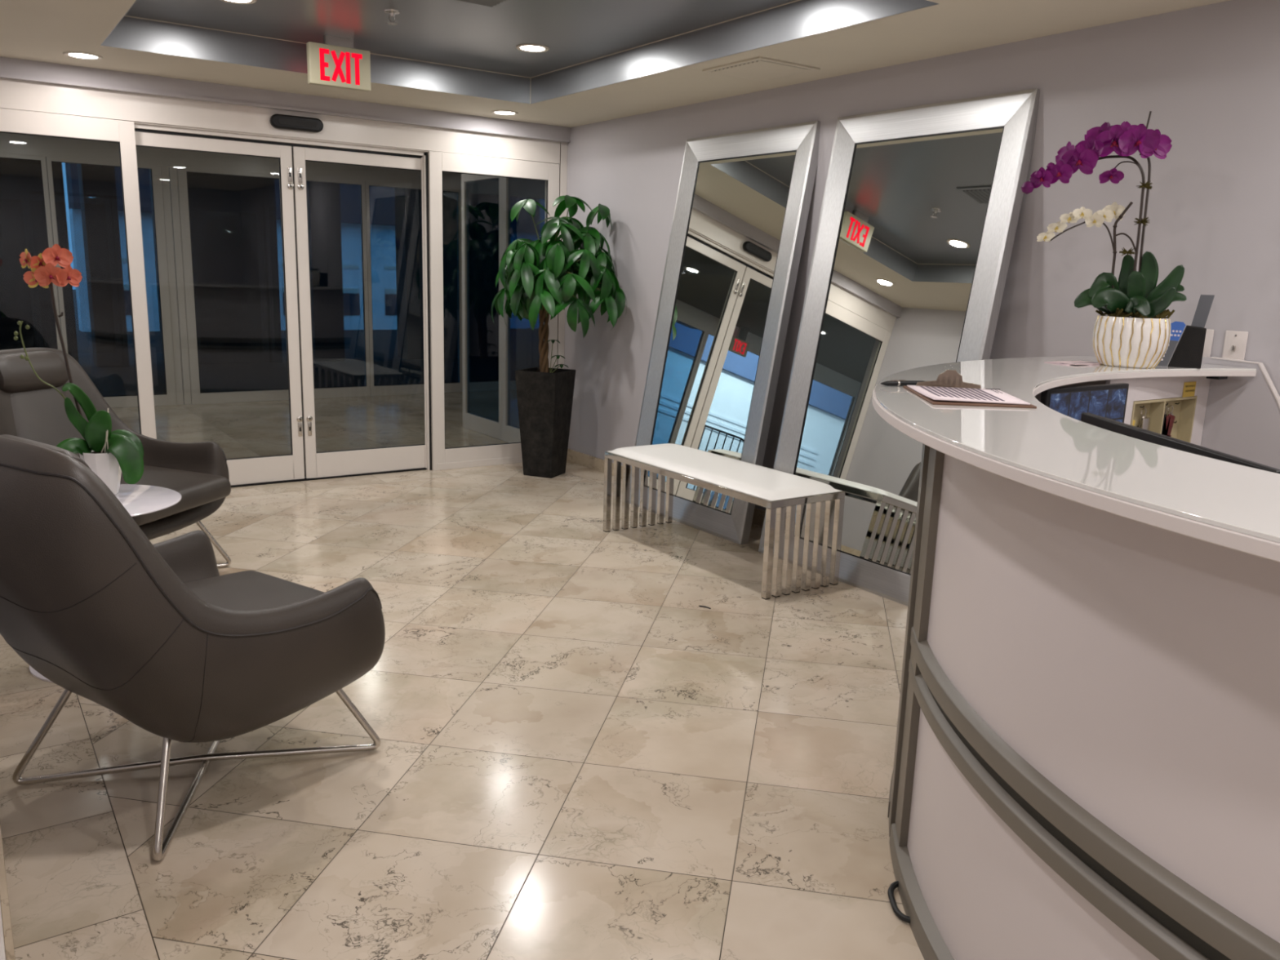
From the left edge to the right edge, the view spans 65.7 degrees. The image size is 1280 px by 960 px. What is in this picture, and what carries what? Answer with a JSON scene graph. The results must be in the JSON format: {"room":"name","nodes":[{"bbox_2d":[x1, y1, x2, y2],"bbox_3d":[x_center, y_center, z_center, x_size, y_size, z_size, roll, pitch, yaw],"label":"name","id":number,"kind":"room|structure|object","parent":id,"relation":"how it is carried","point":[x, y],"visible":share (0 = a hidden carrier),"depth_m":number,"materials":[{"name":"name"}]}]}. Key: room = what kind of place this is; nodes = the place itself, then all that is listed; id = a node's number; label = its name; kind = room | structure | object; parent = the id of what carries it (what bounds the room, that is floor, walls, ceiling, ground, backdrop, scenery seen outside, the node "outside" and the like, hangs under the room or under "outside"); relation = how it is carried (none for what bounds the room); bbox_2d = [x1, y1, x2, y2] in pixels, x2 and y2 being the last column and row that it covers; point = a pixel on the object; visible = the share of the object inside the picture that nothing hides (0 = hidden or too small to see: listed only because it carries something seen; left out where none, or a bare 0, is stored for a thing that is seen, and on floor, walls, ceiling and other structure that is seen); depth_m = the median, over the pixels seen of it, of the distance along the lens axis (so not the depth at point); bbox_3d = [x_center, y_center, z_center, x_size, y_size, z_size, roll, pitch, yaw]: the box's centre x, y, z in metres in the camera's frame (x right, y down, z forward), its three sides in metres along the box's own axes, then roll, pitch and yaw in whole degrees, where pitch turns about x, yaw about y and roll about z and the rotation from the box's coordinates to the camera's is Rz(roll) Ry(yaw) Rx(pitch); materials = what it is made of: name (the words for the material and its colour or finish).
{"room":"reception lobby","nodes":[
{"label":"reception lobby","id":0,"kind":"room"},
{"bbox_2d":[0,56,570,142],"bbox_3d":[-2.005,-2.192,5.775,3.626,0.096,0.162,-6,14,-34],"label":"wall","id":1,"kind":"structure","parent":0,"point":[10,68],"depth_m":5.60,"materials":[{"name":"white paint"}]},
{"bbox_2d":[502,177,545,442],"bbox_3d":[-0.847,-1.287,7.408,0.040,2.123,0.720,-6,14,-34],"label":"window","id":2,"kind":"structure","parent":1,"relation":"in","point":[510,433],"depth_m":7.71,"materials":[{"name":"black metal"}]},
{"bbox_2d":[72,289,539,396],"bbox_3d":[-13.635,-4.001,23.776,55.000,0.060,34.900,-6,14,-34],"label":"floor","id":3,"kind":"structure","parent":0,"point":[389,369],"depth_m":12.95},
{"bbox_2d":[0,157,79,363],"bbox_3d":[-7.841,-3.139,11.615,1.920,3.620,0.300,-6,14,-34],"label":"pier","id":4,"kind":"object","parent":3,"relation":"on","point":[23,227],"visible":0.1,"depth_m":11.88,"materials":[{"name":"grey concrete"}]},
{"bbox_2d":[77,164,129,366],"bbox_3d":[-6.670,-3.233,12.236,0.360,3.620,0.400,-6,14,-34],"label":"pier","id":5,"kind":"object","parent":3,"relation":"on","point":[97,184],"visible":0.56,"depth_m":12.19,"materials":[{"name":"grey concrete"}]},
{"bbox_2d":[148,168,282,364],"bbox_3d":[-5.564,-3.357,12.990,1.450,3.620,0.400,-6,14,-34],"label":"pier","id":6,"kind":"object","parent":3,"relation":"on","point":[233,218],"visible":0.42,"depth_m":13.04,"materials":[{"name":"grey concrete"}]},
{"bbox_2d":[65,162,545,331],"bbox_3d":[-2.558,-7.919,22.043,18.000,9.000,0.800,-6,14,-34],"label":"apartment building","id":7,"kind":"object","parent":3,"relation":"on","point":[382,200],"visible":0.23,"depth_m":20.14,"materials":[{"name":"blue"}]},
{"bbox_2d":[306,181,345,361],"bbox_3d":[-4.425,-3.485,13.768,0.420,3.620,0.400,-6,14,-34],"label":"pier","id":8,"kind":"object","parent":3,"relation":"on","point":[323,199],"visible":0.42,"depth_m":13.72,"materials":[{"name":"grey concrete"}]},
{"bbox_2d":[394,187,498,359],"bbox_3d":[-2.809,-3.667,14.871,1.650,3.620,0.400,-6,14,-34],"label":"pier","id":9,"kind":"object","parent":3,"relation":"on","point":[483,210],"visible":0.39,"depth_m":14.76,"materials":[{"name":"grey concrete"}]},
{"bbox_2d":[0,389,924,959],"bbox_3d":[-0.761,0.554,3.968,8.900,0.060,13.020,-6,14,-34],"label":"floor","id":10,"kind":"structure","parent":0,"point":[578,757],"depth_m":2.76,"materials":[{"name":"stone"}]},
{"bbox_2d":[29,484,181,682],"bbox_3d":[-1.825,0.339,3.345,0.536,0.552,0.536,-6,14,-34],"label":"side table","id":11,"kind":"object","parent":10,"relation":"on","point":[137,500],"visible":0.16,"depth_m":3.34,"materials":[{"name":"white"}]},
{"bbox_2d":[13,244,143,494],"bbox_3d":[-1.849,-0.351,3.265,0.348,0.829,0.161,-5,14,-29],"label":"potted orchid","id":12,"kind":"object","parent":11,"relation":"on","point":[108,454],"visible":0.98,"depth_m":3.30,"materials":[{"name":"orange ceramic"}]},
{"bbox_2d":[0,347,231,568],"bbox_3d":[-2.295,-0.051,4.148,0.917,0.956,0.821,4,12,13],"label":"lounge chair","id":13,"kind":"object","parent":10,"relation":"on","point":[31,409],"visible":0.56,"depth_m":4.18,"materials":[{"name":"grey leather"}]},
{"bbox_2d":[9,386,84,457],"bbox_3d":[-2.484,-0.215,4.160,0.247,0.420,0.460,4,12,13],"label":"cushion","id":14,"kind":"object","parent":13,"relation":"on","point":[37,414],"depth_m":4.11,"materials":[{"name":"grey leather"}]},
{"bbox_2d":[120,465,231,525],"bbox_3d":[-2.126,0.049,4.128,0.565,0.122,0.610,4,12,13],"label":"seat cushion","id":15,"kind":"object","parent":13,"relation":"on","point":[197,485],"depth_m":4.19,"materials":[{"name":"grey leather"}]},
{"bbox_2d":[160,165,191,404],"bbox_3d":[-4.254,-1.758,9.089,0.130,2.140,0.040,-6,14,-34],"label":"trim","id":16,"kind":"structure","parent":10,"relation":"on","point":[169,174],"depth_m":9.07,"materials":[{"name":"white metal"}]},
{"bbox_2d":[0,434,385,861],"bbox_3d":[-1.206,0.323,2.531,0.821,0.956,0.917,10,14,33],"label":"lounge chair","id":17,"kind":"object","parent":10,"relation":"on","point":[154,636],"visible":1,"depth_m":2.21,"materials":[{"name":"grey leather"}]},
{"bbox_2d":[183,570,324,610],"bbox_3d":[-1.109,0.383,2.692,0.610,0.122,0.565,10,14,33],"label":"seat cushion","id":18,"kind":"object","parent":17,"relation":"on","point":[246,590],"depth_m":2.82,"materials":[{"name":"grey leather"}]},
{"bbox_2d":[231,147,431,487],"bbox_3d":[-2.084,-0.997,6.030,1.675,2.045,0.090,-6,14,-34],"label":"trim","id":19,"kind":"structure","parent":10,"relation":"on","point":[426,153],"depth_m":6.33,"materials":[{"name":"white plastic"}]},
{"bbox_2d":[134,131,304,485],"bbox_3d":[-2.459,-0.946,5.786,0.906,2.001,0.054,-6,14,-34],"label":"door","id":20,"kind":"structure","parent":19,"relation":"attached to","point":[258,469],"depth_m":5.97,"materials":[{"name":"white metal"}]},
{"bbox_2d":[291,146,425,478],"bbox_3d":[-1.712,-1.030,6.296,0.889,2.001,0.054,-6,14,-34],"label":"door","id":21,"kind":"structure","parent":19,"relation":"attached to","point":[366,460],"depth_m":6.15,"materials":[{"name":"white metal"}]},
{"bbox_2d":[421,152,430,470],"bbox_3d":[-1.396,-1.069,6.474,0.032,2.045,0.028,-6,14,-34],"label":"trim","id":22,"kind":"structure","parent":19,"relation":"attached to","point":[423,158],"depth_m":6.46,"materials":[{"name":"white metal"}]},
{"bbox_2d":[491,195,626,478],"bbox_3d":[-0.539,-0.894,6.344,0.741,1.808,0.876,-6,14,-34],"label":"tree","id":23,"kind":"object","parent":10,"relation":"on","point":[534,275],"visible":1,"depth_m":6.21,"materials":[{"name":"green plant"}]},
{"bbox_2d":[602,443,844,599],"bbox_3d":[0.355,0.146,4.814,0.442,0.459,1.290,-6,14,-34],"label":"slatted bench","id":24,"kind":"object","parent":10,"relation":"on","point":[771,489],"visible":1,"depth_m":4.41,"materials":[{"name":"silver metal"}]},
{"bbox_2d":[629,120,820,544],"bbox_3d":[0.411,-0.808,5.392,0.400,2.109,1.060,-6,14,-34],"label":"leaning mirror","id":25,"kind":"object","parent":10,"relation":"on","point":[742,206],"visible":0.82,"depth_m":5.31,"materials":[{"name":"silver metal"}]},
{"bbox_2d":[647,151,795,513],"bbox_3d":[0.408,-0.809,5.391,0.314,1.857,0.812,-6,14,-34],"label":"mirror glass","id":26,"kind":"object","parent":25,"relation":"attached to","point":[738,205],"depth_m":5.35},
{"bbox_2d":[887,880,910,923],"bbox_3d":[0.580,0.930,2.186,0.057,0.015,0.145,2,12,2],"label":"power cable","id":27,"kind":"object","parent":10,"relation":"on","point":[894,885],"visible":0.79,"depth_m":2.17,"materials":[{"name":"black rubber"}]},
{"bbox_2d":[758,88,1039,606],"bbox_3d":[1.092,-0.584,4.430,0.400,2.109,1.070,-6,14,-34],"label":"leaning mirror","id":28,"kind":"object","parent":10,"relation":"on","point":[921,206],"visible":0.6,"depth_m":4.39,"materials":[{"name":"silver metal"}]},
{"bbox_2d":[784,128,1003,573],"bbox_3d":[1.090,-0.585,4.429,0.314,1.857,0.822,-6,14,-34],"label":"mirror glass","id":29,"kind":"object","parent":28,"relation":"attached to","point":[915,207],"depth_m":4.41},
{"bbox_2d":[871,354,1279,959],"bbox_3d":[1.310,0.419,2.045,1.677,1.125,3.697,3,12,7],"label":"reception desk","id":30,"kind":"object","parent":10,"relation":"on","point":[1086,766],"visible":0.94,"depth_m":1.54,"materials":[{"name":"grey laminate"}]},
{"bbox_2d":[880,379,923,386],"bbox_3d":[0.640,-0.235,2.402,0.133,0.015,0.014,-3,13,-20],"label":"ballpoint pen","id":31,"kind":"object","parent":30,"relation":"on","point":[894,382],"visible":0.77,"depth_m":2.39,"materials":[{"name":"black plastic"}]},
{"bbox_2d":[902,369,1036,408],"bbox_3d":[0.732,-0.210,2.210,0.222,0.051,0.322,3,12,3],"label":"clipboard","id":32,"kind":"object","parent":30,"relation":"on","point":[948,388],"visible":1,"depth_m":2.21,"materials":[{"name":"brown"}]},
{"bbox_2d":[1044,361,1098,365],"bbox_3d":[1.414,-0.382,3.246,0.140,0.003,0.090,-1,12,-15],"label":"card","id":33,"kind":"object","parent":30,"relation":"on","point":[1044,362],"visible":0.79,"depth_m":3.21,"materials":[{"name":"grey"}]},
{"bbox_2d":[1052,360,1101,364],"bbox_3d":[1.436,-0.385,3.248,0.140,0.003,0.090,-5,14,-29],"label":"card","id":34,"kind":"object","parent":33,"relation":"on","point":[1073,362],"visible":1,"depth_m":3.23,"materials":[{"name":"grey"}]},
{"bbox_2d":[1040,382,1128,422],"bbox_3d":[1.293,-0.122,2.958,0.420,0.325,0.130,-6,14,-34],"label":"computer monitor","id":35,"kind":"object","parent":30,"relation":"on","point":[1108,401],"visible":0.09,"depth_m":2.91,"materials":[{"name":"black plastic"}]},
{"bbox_2d":[1021,111,1186,368],"bbox_3d":[1.484,-0.764,3.163,0.501,0.792,0.232,3,12,4],"label":"potted orchid","id":36,"kind":"object","parent":30,"relation":"on","point":[1133,330],"visible":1,"depth_m":3.15,"materials":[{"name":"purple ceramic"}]},
{"bbox_2d":[1130,395,1197,442],"bbox_3d":[1.727,-0.169,3.321,0.398,0.213,0.050,-6,14,-34],"label":"shelf","id":37,"kind":"object","parent":30,"relation":"attached to","point":[1184,408],"visible":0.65,"depth_m":3.38,"materials":[{"name":"beige wood"}]},
{"bbox_2d":[1138,407,1150,430],"bbox_3d":[1.670,-0.184,3.280,0.057,0.109,0.016,-6,14,-34],"label":"bunch","id":38,"kind":"object","parent":37,"relation":"hanging from","point":[1144,421],"visible":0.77,"depth_m":3.27,"materials":[{"name":"silver metal"}]},
{"bbox_2d":[1161,414,1166,434],"bbox_3d":[1.752,-0.193,3.337,0.076,0.110,0.016,-6,14,-34],"label":"bunch","id":39,"kind":"object","parent":37,"relation":"hanging from","point":[1165,415],"visible":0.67,"depth_m":3.34,"materials":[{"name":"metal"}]},
{"bbox_2d":[1162,405,1170,435],"bbox_3d":[1.774,-0.196,3.351,0.046,0.110,0.016,-6,14,-34],"label":"bunch","id":40,"kind":"object","parent":37,"relation":"hanging from","point":[1167,417],"visible":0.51,"depth_m":3.35,"materials":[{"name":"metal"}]},
{"bbox_2d":[1164,404,1175,436],"bbox_3d":[1.802,-0.199,3.370,0.078,0.110,0.016,-6,14,-34],"label":"bunch","id":41,"kind":"object","parent":37,"relation":"hanging from","point":[1171,419],"visible":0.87,"depth_m":3.37,"materials":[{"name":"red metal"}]},
{"bbox_2d":[1156,321,1186,366],"bbox_3d":[1.734,-0.446,3.243,0.078,0.147,0.004,8,13,28],"label":"card","id":42,"kind":"object","parent":30,"relation":"on","point":[1177,328],"visible":0.7,"depth_m":3.23,"materials":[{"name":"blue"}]},
{"bbox_2d":[1080,412,1279,473],"bbox_3d":[1.094,0.056,2.140,0.130,0.303,0.740,1,12,-2],"label":"computer monitor","id":43,"kind":"object","parent":30,"relation":"on","point":[1094,420],"visible":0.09,"depth_m":2.11,"materials":[{"name":"black plastic"}]},
{"bbox_2d":[1167,324,1206,368],"bbox_3d":[1.798,-0.439,3.255,0.096,0.135,0.075,8,13,28],"label":"brochure holder","id":44,"kind":"object","parent":30,"relation":"on","point":[1188,352],"visible":1,"depth_m":3.22,"materials":[{"name":"black plastic"}]},
{"bbox_2d":[1182,381,1196,397],"bbox_3d":[1.859,-0.307,3.351,0.075,0.050,0.003,-6,14,-34],"label":"sticky note","id":45,"kind":"object","parent":30,"relation":"attached to","point":[1188,390],"visible":1,"depth_m":3.35,"materials":[{"name":"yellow paper"}]},
{"bbox_2d":[1191,294,1214,327],"bbox_3d":[1.837,-0.492,3.268,0.072,0.235,0.002,8,13,28],"label":"card","id":46,"kind":"object","parent":30,"relation":"on","point":[1205,302],"visible":0.39,"depth_m":3.25,"materials":[{"name":"grey paper"}]},
{"bbox_2d":[0,0,1230,127],"bbox_3d":[-0.526,-1.373,1.265,6.608,0.250,9.138,-6,14,-34],"label":"ceiling","id":47,"kind":"structure","parent":0,"point":[444,32],"depth_m":4.61,"materials":[{"name":"grey paint"}]},
{"bbox_2d":[62,51,102,60],"bbox_3d":[-2.697,-2.053,4.797,0.168,0.007,0.168,-6,14,-34],"label":"recessed light","id":48,"kind":"object","parent":47,"relation":"in","point":[77,55],"visible":1,"depth_m":4.79,"materials":[{"name":"beige glass"}]},
{"bbox_2d":[220,0,256,4],"bbox_3d":[-1.721,-2.050,4.216,0.168,0.007,0.168,-6,14,-34],"label":"recessed light","id":49,"kind":"object","parent":47,"relation":"in","point":[237,2],"visible":1,"depth_m":4.26,"materials":[{"name":"beige glass"}]},
{"bbox_2d":[306,34,370,91],"bbox_3d":[-1.495,-2.075,4.923,0.305,0.235,0.049,-6,14,-34],"label":"exit sign","id":50,"kind":"object","parent":47,"relation":"hanging from","point":[335,62],"visible":1,"depth_m":4.90,"materials":[{"name":"beige plastic"}]},
{"bbox_2d":[383,8,399,25],"bbox_3d":[-1.092,-2.038,4.365,0.070,0.052,0.070,-6,14,-34],"label":"sprinkler","id":51,"kind":"object","parent":47,"relation":"attached to","point":[392,12],"visible":1,"depth_m":4.36,"materials":[{"name":"silver metal"}]},
{"bbox_2d":[124,0,800,103],"bbox_3d":[-0.720,-1.900,3.988,2.236,0.144,2.961,-6,14,-34],"label":"trim","id":52,"kind":"structure","parent":47,"relation":"attached to","point":[797,0],"depth_m":4.91,"materials":[{"name":"white paint"}]},
{"bbox_2d":[453,0,512,8],"bbox_3d":[-0.638,-1.975,4.040,0.250,0.014,0.304,-6,14,-34],"label":"ceiling vent","id":53,"kind":"object","parent":47,"relation":"in","point":[489,3],"visible":1,"depth_m":4.13,"materials":[{"name":"white metal"}]},
{"bbox_2d":[490,110,518,115],"bbox_3d":[-0.842,-2.282,6.158,0.168,0.007,0.168,-6,14,-34],"label":"recessed light","id":54,"kind":"object","parent":47,"relation":"in","point":[507,113],"visible":1,"depth_m":6.14,"materials":[{"name":"beige glass"}]},
{"bbox_2d":[515,44,549,52],"bbox_3d":[-0.542,-2.177,4.997,0.168,0.007,0.168,-6,14,-34],"label":"recessed light","id":55,"kind":"object","parent":47,"relation":"in","point":[523,47],"visible":1,"depth_m":4.99,"materials":[{"name":"beige glass"}]},
{"bbox_2d":[702,56,820,81],"bbox_3d":[0.562,-1.911,4.625,0.370,0.014,0.414,-6,14,-34],"label":"ceiling vent","id":56,"kind":"object","parent":47,"relation":"in","point":[759,68],"visible":1,"depth_m":4.58,"materials":[{"name":"beige metal"}]},
{"bbox_2d":[564,0,1279,511],"bbox_3d":[2.100,-0.433,3.369,0.100,2.294,9.178,-6,14,-34],"label":"wall","id":57,"kind":"structure","parent":0,"point":[1208,76],"depth_m":3.83,"materials":[{"name":"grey paint"}]},
{"bbox_2d":[566,448,765,525],"bbox_3d":[0.341,0.100,5.933,0.014,0.088,3.088,-6,14,-34],"label":"baseboard","id":58,"kind":"structure","parent":57,"relation":"attached to","point":[574,456],"depth_m":6.84,"materials":[{"name":"stone"}]},
{"bbox_2d":[1202,328,1213,357],"bbox_3d":[1.961,-0.471,3.465,0.014,0.114,0.072,-6,14,-34],"label":"light switch","id":59,"kind":"object","parent":57,"relation":"attached to","point":[1209,334],"visible":0.17,"depth_m":3.44,"materials":[{"name":"white plastic"}]},
{"bbox_2d":[1222,330,1248,359],"bbox_3d":[2.024,-0.450,3.376,0.014,0.114,0.072,-6,14,-34],"label":"light switch","id":60,"kind":"object","parent":57,"relation":"attached to","point":[1235,342],"visible":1,"depth_m":3.37,"materials":[{"name":"white plastic"}]},
{"bbox_3d":[-2.726,-1.078,5.599,10.000,2.340,0.120,-6,14,-34],"label":"wall","id":61,"kind":"structure","parent":0,"visible":0},
{"bbox_2d":[0,107,156,439],"bbox_3d":[-3.134,-0.872,5.259,0.942,2.056,0.049,-6,14,-34],"label":"window frame","id":62,"kind":"structure","parent":61,"relation":"in","point":[11,121],"depth_m":5.35,"materials":[{"name":"white metal"}]},
{"bbox_2d":[134,128,422,158],"bbox_3d":[-1.701,-1.122,6.304,2.627,2.200,0.107,-6,14,-33],"label":"trim","id":63,"kind":"structure","parent":61,"relation":"attached to","point":[135,129],"depth_m":5.77,"materials":[{"name":"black metal"}]},
{"bbox_2d":[0,77,567,368],"bbox_3d":[-2.063,-1.079,6.044,3.626,2.200,0.160,-6,14,-34],"label":"trim","id":64,"kind":"structure","parent":61,"relation":"attached to","point":[148,112],"depth_m":5.66,"materials":[{"name":"white paint"}]},
{"bbox_2d":[270,114,323,132],"bbox_3d":[-1.986,-2.066,5.738,0.300,0.078,0.046,-6,14,-34],"label":"sensor","id":65,"kind":"object","parent":61,"relation":"attached to","point":[277,121],"visible":1,"depth_m":5.72,"materials":[{"name":"black plastic"}]},
{"bbox_2d":[427,151,559,470],"bbox_3d":[-0.980,-1.114,6.729,0.948,2.056,0.049,-6,14,-34],"label":"window","id":66,"kind":"structure","parent":61,"relation":"in","point":[442,458],"depth_m":6.57,"materials":[{"name":"white metal"}]},
{"bbox_3d":[-2.196,-0.470,2.906,0.227,2.294,5.028,-6,14,-34],"label":"wall","id":67,"kind":"structure","parent":0,"visible":0},
{"bbox_2d":[0,902,5,959],"bbox_3d":[-1.902,0.692,2.774,0.107,0.092,4.050,-6,14,-34],"label":"trim","id":68,"kind":"structure","parent":67,"relation":"attached to","point":[2,955],"depth_m":1.85,"materials":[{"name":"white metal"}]},
{"bbox_2d":[0,822,15,959],"bbox_3d":[-2.105,0.606,3.164,0.014,0.088,4.938,-6,14,-34],"label":"baseboard","id":69,"kind":"structure","parent":67,"relation":"attached to","point":[4,899],"depth_m":1.95,"materials":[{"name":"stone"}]},
{"bbox_3d":[-3.853,-1.430,7.103,10.100,2.340,3.702,-6,14,-34],"label":"wall","id":70,"kind":"structure","parent":0,"visible":0},
{"bbox_2d":[0,153,62,351],"bbox_3d":[-5.409,-1.627,8.295,0.911,2.143,0.050,-6,14,-34],"label":"window","id":71,"kind":"structure","parent":70,"relation":"in","point":[42,159],"depth_m":8.38,"materials":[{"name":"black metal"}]},
{"bbox_2d":[45,156,176,408],"bbox_3d":[-4.669,-1.710,8.800,0.881,2.143,0.050,-6,14,-34],"label":"window","id":72,"kind":"structure","parent":70,"relation":"in","point":[170,398],"depth_m":8.93,"materials":[{"name":"white metal"}]},
{"bbox_2d":[177,167,288,404],"bbox_3d":[-3.799,-1.808,9.394,0.966,2.143,0.050,-6,14,-34],"label":"window","id":73,"kind":"structure","parent":70,"relation":"in","point":[197,397],"depth_m":9.20,"materials":[{"name":"white metal"}]},
{"bbox_2d":[0,132,545,195],"bbox_3d":[-4.859,-2.836,8.435,10.000,0.200,0.100,-6,14,-34],"label":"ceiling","id":74,"kind":"structure","parent":70,"relation":"attached to","point":[10,144],"depth_m":9.08,"materials":[{"name":"white metal"}]},
{"bbox_2d":[306,177,370,398],"bbox_3d":[-3.090,-1.888,9.878,0.751,2.143,0.050,-6,14,-34],"label":"window","id":75,"kind":"structure","parent":70,"relation":"in","point":[354,391],"depth_m":10.05,"materials":[{"name":"white metal"}]},
{"bbox_2d":[364,182,462,395],"bbox_3d":[-2.349,-1.971,10.383,1.041,2.143,0.050,-6,14,-34],"label":"window","id":76,"kind":"structure","parent":70,"relation":"in","point":[415,388],"depth_m":10.42,"materials":[{"name":"white metal"}]},
{"bbox_2d":[468,190,545,391],"bbox_3d":[-1.344,-2.084,11.069,1.396,2.143,0.050,-6,14,-34],"label":"window","id":77,"kind":"structure","parent":70,"relation":"in","point":[477,385],"depth_m":10.96,"materials":[{"name":"white metal"}]},
{"bbox_3d":[-1.027,-2.502,7.472,0.050,0.220,1.480,-6,14,-34],"label":"trim","id":78,"kind":"structure","parent":0,"visible":0},
{"bbox_2d":[461,173,502,439],"bbox_3d":[-1.262,-1.424,7.993,0.040,2.123,0.740,-6,14,-34],"label":"window","id":79,"kind":"structure","parent":78,"relation":"attached to","point":[481,424],"depth_m":8.12,"materials":[{"name":"white metal"}]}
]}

